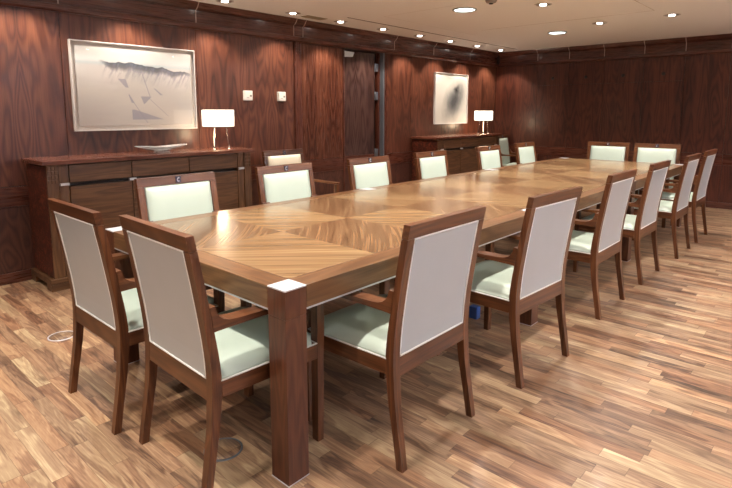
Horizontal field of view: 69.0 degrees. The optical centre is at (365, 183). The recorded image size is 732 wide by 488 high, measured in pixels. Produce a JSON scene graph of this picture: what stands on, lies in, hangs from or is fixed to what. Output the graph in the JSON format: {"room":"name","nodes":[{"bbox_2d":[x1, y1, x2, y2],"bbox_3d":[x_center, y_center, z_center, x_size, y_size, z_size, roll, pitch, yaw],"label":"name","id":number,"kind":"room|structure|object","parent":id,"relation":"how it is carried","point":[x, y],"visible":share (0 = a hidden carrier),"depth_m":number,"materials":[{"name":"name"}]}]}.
{"room":"conference room","nodes":[
{"label":"conference room","id":0,"kind":"room"},
{"bbox_2d":[0,5,495,273],"bbox_3d":[-1.369,-0.633,5.892,0.188,2.444,11.265,7,10,42],"label":"wall","id":1,"kind":"structure","parent":0,"point":[36,113],"depth_m":5.38,"materials":[{"name":"brown"}]},
{"bbox_2d":[0,269,31,285],"bbox_3d":[-1.319,0.541,6.003,0.026,0.088,11.065,7,10,42],"label":"baseboard","id":2,"kind":"structure","parent":1,"relation":"attached to","point":[23,275],"depth_m":4.32,"materials":[{"name":"brown wood"}]},
{"bbox_2d":[67,39,196,130],"bbox_3d":[-2.099,-0.878,4.917,0.035,0.768,1.150,7,10,42],"label":"framed picture","id":3,"kind":"object","parent":1,"relation":"attached to","point":[115,86],"visible":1,"depth_m":4.86,"materials":[{"name":"grey paint"}]},
{"bbox_2d":[243,91,252,100],"bbox_3d":[-1.287,-0.955,5.805,0.046,0.105,0.100,7,10,42],"label":"thermostat","id":4,"kind":"object","parent":1,"relation":"attached to","point":[247,95],"visible":1,"depth_m":5.78,"materials":[{"name":"white plastic"}]},
{"bbox_2d":[0,0,498,66],"bbox_3d":[-1.289,-1.709,5.675,0.084,0.254,11.065,7,10,42],"label":"trim","id":5,"kind":"structure","parent":1,"relation":"attached to","point":[189,14],"depth_m":5.77,"materials":[{"name":"brown wood"}]},
{"bbox_2d":[277,92,285,100],"bbox_3d":[-0.975,-1.000,6.147,0.046,0.105,0.100,7,10,42],"label":"thermostat","id":6,"kind":"object","parent":1,"relation":"attached to","point":[281,96],"visible":1,"depth_m":6.12,"materials":[{"name":"white plastic"}]},
{"bbox_2d":[301,43,344,195],"bbox_3d":[-0.544,-0.623,6.753,0.048,2.176,0.748,7,10,42],"label":"door","id":7,"kind":"structure","parent":1,"relation":"in","point":[323,67],"depth_m":6.72,"materials":[{"name":"brown wood"}]},
{"bbox_2d":[345,51,377,190],"bbox_3d":[-0.090,-0.701,7.364,0.737,2.170,0.075,-7,10,-42],"label":"door","id":8,"kind":"structure","parent":1,"relation":"in","point":[360,67],"depth_m":7.32,"materials":[{"name":"brown wood"}]},
{"bbox_2d":[433,72,467,123],"bbox_3d":[1.405,-1.386,8.759,0.035,0.815,0.965,7,10,42],"label":"framed picture","id":9,"kind":"object","parent":1,"relation":"attached to","point":[450,106],"visible":1,"depth_m":8.73,"materials":[{"name":"grey paint"}]},
{"bbox_2d":[0,205,731,487],"bbox_3d":[1.130,0.906,3.818,7.805,0.060,11.265,7,10,42],"label":"floor","id":10,"kind":"structure","parent":0,"point":[641,397],"depth_m":2.53,"materials":[{"name":"brown wood"}]},
{"bbox_2d":[47,331,72,340],"bbox_3d":[-1.881,0.944,3.295,0.156,0.004,0.156,7,10,42],"label":"floor outlet","id":11,"kind":"object","parent":10,"relation":"on","point":[62,335],"visible":0.83,"depth_m":3.28,"materials":[{"name":"silver metal"}]},
{"bbox_2d":[47,198,224,434],"bbox_3d":[-1.094,0.549,2.597,0.567,0.971,0.595,7,10,42],"label":"armchair","id":12,"kind":"object","parent":10,"relation":"on","point":[105,302],"visible":0.76,"depth_m":2.35,"materials":[{"name":"brown wood"}]},
{"bbox_2d":[21,147,254,291],"bbox_3d":[-1.942,0.226,4.877,0.487,1.010,1.915,7,10,42],"label":"sideboard","id":13,"kind":"object","parent":10,"relation":"on","point":[104,183],"visible":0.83,"depth_m":4.36,"materials":[{"name":"brown wood"}]},
{"bbox_2d":[134,144,186,152],"bbox_3d":[-1.853,-0.314,4.836,0.180,0.070,0.500,7,10,42],"label":"glass dish","id":14,"kind":"object","parent":13,"relation":"on","point":[164,148],"visible":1,"depth_m":4.80,"materials":[{"name":"white"}]},
{"bbox_2d":[202,110,233,149],"bbox_3d":[-1.454,-0.528,5.252,0.308,0.385,0.308,7,10,42],"label":"table lamp","id":15,"kind":"object","parent":13,"relation":"on","point":[210,118],"visible":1,"depth_m":5.11,"materials":[{"name":"white"}]},
{"bbox_2d":[134,172,220,289],"bbox_3d":[-1.012,0.454,3.308,0.595,0.971,0.567,7,10,42],"label":"armchair","id":16,"kind":"object","parent":10,"relation":"on","point":[182,195],"visible":0.29,"depth_m":3.39,"materials":[{"name":"brown wood"}]},
{"bbox_2d":[144,181,212,220],"bbox_3d":[-1.179,0.237,3.432,0.090,0.459,0.442,7,10,42],"label":"cushion","id":17,"kind":"object","parent":16,"relation":"on","point":[171,199],"depth_m":3.39,"materials":[{"name":"green leather"}]},
{"bbox_2d":[118,214,323,487],"bbox_3d":[-0.572,0.604,2.183,0.567,0.971,0.595,7,10,43],"label":"armchair","id":18,"kind":"object","parent":10,"relation":"on","point":[215,355],"visible":0.98,"depth_m":1.98,"materials":[{"name":"brown wood"}]},
{"bbox_2d":[204,437,242,461],"bbox_3d":[-0.586,1.091,2.187,0.156,0.004,0.156,7,10,42],"label":"floor outlet","id":19,"kind":"object","parent":10,"relation":"on","point":[229,448],"visible":0.66,"depth_m":2.19,"materials":[{"name":"grey metal"}]},
{"bbox_2d":[262,149,339,192],"bbox_3d":[-0.683,0.149,5.598,0.595,0.971,0.567,7,10,42],"label":"armchair","id":20,"kind":"object","parent":10,"relation":"on","point":[290,156],"visible":0.23,"depth_m":5.67,"materials":[{"name":"brown wood"}]},
{"bbox_2d":[267,154,300,165],"bbox_3d":[-0.850,-0.068,5.721,0.090,0.459,0.442,7,10,42],"label":"cushion","id":21,"kind":"object","parent":20,"relation":"on","point":[272,159],"depth_m":5.68,"materials":[{"name":"beige leather"}]},
{"bbox_2d":[255,162,361,291],"bbox_3d":[-0.420,0.364,3.986,0.595,0.971,0.567,7,10,42],"label":"armchair","id":22,"kind":"object","parent":10,"relation":"on","point":[275,183],"visible":0.38,"depth_m":4.07,"materials":[{"name":"brown wood"}]},
{"bbox_2d":[263,170,310,202],"bbox_3d":[-0.587,0.147,4.110,0.090,0.459,0.442,7,10,42],"label":"cushion","id":23,"kind":"object","parent":22,"relation":"on","point":[278,185],"depth_m":4.07,"materials":[{"name":"green leather"}]},
{"bbox_2d":[347,155,395,280],"bbox_3d":[0.232,0.273,4.672,0.595,0.971,0.567,7,10,42],"label":"armchair","id":24,"kind":"object","parent":10,"relation":"on","point":[365,172],"visible":0.25,"depth_m":4.75,"materials":[{"name":"brown wood"}]},
{"bbox_2d":[353,162,388,188],"bbox_3d":[0.065,0.055,4.795,0.090,0.459,0.442,7,10,42],"label":"cushion","id":25,"kind":"object","parent":24,"relation":"on","point":[365,174],"depth_m":4.75,"materials":[{"name":"green leather"}]},
{"bbox_2d":[105,158,682,487],"bbox_3d":[1.216,0.383,4.674,1.511,0.751,6.144,7,10,42],"label":"conference table","id":26,"kind":"object","parent":10,"relation":"on","point":[288,258],"visible":0.67,"depth_m":2.74,"materials":[{"name":"brown wood"}]},
{"bbox_2d":[306,206,485,473],"bbox_3d":[0.117,0.581,2.355,0.595,0.971,0.567,7,10,42],"label":"armchair","id":27,"kind":"object","parent":10,"relation":"on","point":[392,332],"visible":0.97,"depth_m":2.15,"materials":[{"name":"brown wood"}]},
{"bbox_2d":[414,150,448,179],"bbox_3d":[0.875,0.178,5.378,0.595,0.971,0.567,7,10,42],"label":"armchair","id":28,"kind":"object","parent":10,"relation":"on","point":[430,164],"visible":0.21,"depth_m":5.45,"materials":[{"name":"brown wood"}]},
{"bbox_2d":[419,156,446,178],"bbox_3d":[0.708,-0.039,5.501,0.090,0.459,0.442,7,10,42],"label":"cushion","id":29,"kind":"object","parent":28,"relation":"on","point":[429,166],"depth_m":5.45,"materials":[{"name":"green leather"}]},
{"bbox_2d":[411,133,501,180],"bbox_3d":[1.501,-0.278,8.652,0.487,1.010,1.915,7,10,42],"label":"sideboard","id":30,"kind":"object","parent":10,"relation":"on","point":[460,149],"visible":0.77,"depth_m":8.23,"materials":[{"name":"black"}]},
{"bbox_2d":[474,111,492,133],"bbox_3d":[1.989,-1.031,9.028,0.308,0.385,0.308,7,10,42],"label":"table lamp","id":31,"kind":"object","parent":30,"relation":"on","point":[483,116],"visible":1,"depth_m":8.89,"materials":[{"name":"white"}]},
{"bbox_2d":[469,304,479,319],"bbox_3d":[0.731,0.865,3.581,0.060,0.085,0.050,7,10,42],"label":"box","id":32,"kind":"object","parent":10,"relation":"on","point":[474,310],"visible":1,"depth_m":3.56,"materials":[{"name":"blue plastic"}]},
{"bbox_2d":[475,145,519,233],"bbox_3d":[1.673,0.060,6.267,0.595,0.971,0.567,7,10,42],"label":"armchair","id":33,"kind":"object","parent":10,"relation":"on","point":[488,157],"visible":0.25,"depth_m":6.33,"materials":[{"name":"brown wood"}]},
{"bbox_2d":[480,150,500,168],"bbox_3d":[1.506,-0.157,6.390,0.090,0.459,0.442,7,10,42],"label":"cushion","id":34,"kind":"object","parent":33,"relation":"on","point":[489,159],"depth_m":6.34,"materials":[{"name":"green leather"}]},
{"bbox_2d":[437,186,582,388],"bbox_3d":[0.777,0.498,2.978,0.567,0.971,0.595,-7,11,-44],"label":"armchair","id":35,"kind":"object","parent":10,"relation":"on","point":[533,274],"visible":0.89,"depth_m":2.76,"materials":[{"name":"brown wood"}]},
{"bbox_2d":[499,135,537,166],"bbox_3d":[2.628,-0.350,9.349,0.595,0.971,0.567,6,9,36],"label":"armchair","id":36,"kind":"object","parent":10,"relation":"on","point":[505,149],"visible":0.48,"depth_m":9.43,"materials":[{"name":"brown wood"}]},
{"bbox_2d":[499,138,509,164],"bbox_3d":[2.447,-0.565,9.455,0.090,0.459,0.442,6,9,36],"label":"cushion","id":37,"kind":"object","parent":36,"relation":"on","point":[503,142],"depth_m":9.45,"materials":[{"name":"green leather"}]},
{"bbox_2d":[514,142,536,163],"bbox_3d":[2.326,-0.036,6.991,0.595,0.971,0.567,7,10,42],"label":"armchair","id":38,"kind":"object","parent":10,"relation":"on","point":[525,152],"visible":0.3,"depth_m":7.05,"materials":[{"name":"brown wood"}]},
{"bbox_2d":[518,146,534,163],"bbox_3d":[2.159,-0.254,7.114,0.090,0.459,0.442,7,10,42],"label":"cushion","id":39,"kind":"object","parent":38,"relation":"on","point":[526,154],"depth_m":7.06,"materials":[{"name":"green leather"}]},
{"bbox_2d":[567,169,637,319],"bbox_3d":[1.537,0.380,3.863,0.595,0.971,0.567,7,10,42],"label":"armchair","id":40,"kind":"object","parent":10,"relation":"on","point":[608,221],"visible":0.73,"depth_m":3.63,"materials":[{"name":"brown wood"}]},
{"bbox_2d":[586,141,629,160],"bbox_3d":[3.110,-0.050,7.093,0.567,0.971,0.595,7,10,42],"label":"armchair","id":41,"kind":"object","parent":10,"relation":"on","point":[615,151],"visible":0.27,"depth_m":7.21,"materials":[{"name":"brown wood"}]},
{"bbox_2d":[590,146,625,160],"bbox_3d":[3.261,-0.269,7.232,0.442,0.459,0.090,7,10,42],"label":"cushion","id":42,"kind":"object","parent":41,"relation":"on","point":[615,153],"depth_m":7.20,"materials":[{"name":"green leather"}]},
{"bbox_2d":[573,160,670,284],"bbox_3d":[2.187,0.285,4.576,0.595,0.971,0.567,7,10,42],"label":"armchair","id":43,"kind":"object","parent":10,"relation":"on","point":[644,223],"visible":0.77,"depth_m":4.35,"materials":[{"name":"brown wood"}]},
{"bbox_2d":[633,143,681,227],"bbox_3d":[3.555,0.003,6.694,0.567,0.971,0.595,7,10,42],"label":"armchair","id":44,"kind":"object","parent":10,"relation":"on","point":[643,152],"visible":0.33,"depth_m":6.79,"materials":[{"name":"brown wood"}]},
{"bbox_2d":[637,148,676,182],"bbox_3d":[3.706,-0.216,6.833,0.442,0.459,0.090,7,10,42],"label":"cushion","id":45,"kind":"object","parent":44,"relation":"on","point":[650,155],"depth_m":6.81,"materials":[{"name":"green leather"}]},
{"bbox_2d":[632,153,701,258],"bbox_3d":[2.920,0.184,5.336,0.595,0.971,0.567,7,10,42],"label":"armchair","id":46,"kind":"object","parent":10,"relation":"on","point":[675,209],"visible":0.72,"depth_m":5.09,"materials":[{"name":"brown wood"}]},
{"bbox_2d":[657,149,717,242],"bbox_3d":[3.487,0.102,5.950,0.595,0.971,0.567,7,10,42],"label":"armchair","id":47,"kind":"object","parent":10,"relation":"on","point":[698,196],"visible":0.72,"depth_m":5.72,"materials":[{"name":"brown wood"}]},
{"bbox_2d":[191,0,731,51],"bbox_3d":[1.130,-1.592,3.485,7.805,0.108,11.265,7,10,42],"label":"ceiling","id":48,"kind":"structure","parent":0,"point":[508,25],"depth_m":6.14,"materials":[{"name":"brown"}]},
{"bbox_2d":[216,0,233,2],"bbox_3d":[-1.374,-1.766,5.184,0.172,0.010,0.172,7,10,42],"label":"recessed light","id":49,"kind":"object","parent":48,"relation":"in","point":[219,1],"visible":1,"depth_m":5.17,"materials":[{"name":"white"}]},
{"bbox_2d":[285,12,300,14],"bbox_3d":[-0.797,-1.851,5.817,0.172,0.010,0.172,7,10,42],"label":"recessed light","id":50,"kind":"object","parent":48,"relation":"in","point":[288,13],"visible":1,"depth_m":5.81,"materials":[{"name":"white"}]},
{"bbox_2d":[301,15,326,19],"bbox_3d":[-0.588,-1.888,6.083,0.120,0.009,0.300,7,10,42],"label":"ceiling vent","id":51,"kind":"object","parent":48,"relation":"in","point":[304,16],"depth_m":6.04,"materials":[{"name":"beige"}]},
{"bbox_2d":[334,20,347,22],"bbox_3d":[-0.301,-1.923,6.361,0.172,0.010,0.172,7,10,42],"label":"recessed light","id":52,"kind":"object","parent":48,"relation":"in","point":[339,21],"visible":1,"depth_m":6.33,"materials":[{"name":"white"}]},
{"bbox_2d":[452,7,476,12],"bbox_3d":[1.037,-1.821,5.603,0.256,0.012,0.256,7,10,42],"label":"recessed light","id":53,"kind":"object","parent":48,"relation":"in","point":[460,9],"visible":1,"depth_m":5.57,"materials":[{"name":"white"}]},
{"bbox_2d":[485,0,496,4],"bbox_3d":[1.203,-1.742,5.122,0.110,0.043,0.110,7,10,42],"label":"smoke detector","id":54,"kind":"object","parent":48,"relation":"attached to","point":[490,2],"visible":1,"depth_m":5.10,"materials":[{"name":"brown"}]},
{"bbox_2d":[534,3,551,6],"bbox_3d":[1.776,-1.788,5.342,0.172,0.010,0.172,7,10,42],"label":"recessed light","id":55,"kind":"object","parent":48,"relation":"in","point":[537,4],"visible":1,"depth_m":5.34,"materials":[{"name":"white"}]},
{"bbox_2d":[547,31,566,34],"bbox_3d":[2.590,-2.036,7.218,0.256,0.012,0.256,7,10,42],"label":"recessed light","id":56,"kind":"object","parent":48,"relation":"in","point":[552,32],"visible":1,"depth_m":7.17,"materials":[{"name":"white"}]},
{"bbox_2d":[592,22,606,24],"bbox_3d":[2.831,-1.936,6.454,0.172,0.010,0.172,7,10,42],"label":"recessed light","id":57,"kind":"object","parent":48,"relation":"in","point":[595,23],"visible":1,"depth_m":6.43,"materials":[{"name":"white"}]},
{"bbox_2d":[663,13,680,16],"bbox_3d":[3.400,-1.864,5.918,0.172,0.010,0.172,7,10,42],"label":"recessed light","id":58,"kind":"object","parent":48,"relation":"in","point":[675,14],"visible":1,"depth_m":5.90,"materials":[{"name":"white"}]},
{"bbox_2d":[494,53,731,202],"bbox_3d":[5.047,-0.864,7.622,7.365,2.444,0.150,7,10,42],"label":"wall","id":59,"kind":"structure","parent":0,"point":[686,101],"depth_m":8.36,"materials":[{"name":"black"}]},
{"bbox_2d":[498,33,731,66],"bbox_3d":[5.027,-1.932,7.353,7.025,0.254,0.084,7,10,42],"label":"trim","id":60,"kind":"structure","parent":59,"relation":"attached to","point":[720,43],"depth_m":8.28,"materials":[{"name":"brown wood"}]},
{"bbox_2d":[699,201,731,209],"bbox_3d":[5.030,0.314,7.705,7.091,0.088,0.026,7,10,42],"label":"baseboard","id":61,"kind":"structure","parent":59,"relation":"attached to","point":[709,204],"depth_m":7.65,"materials":[{"name":"brown wood"}]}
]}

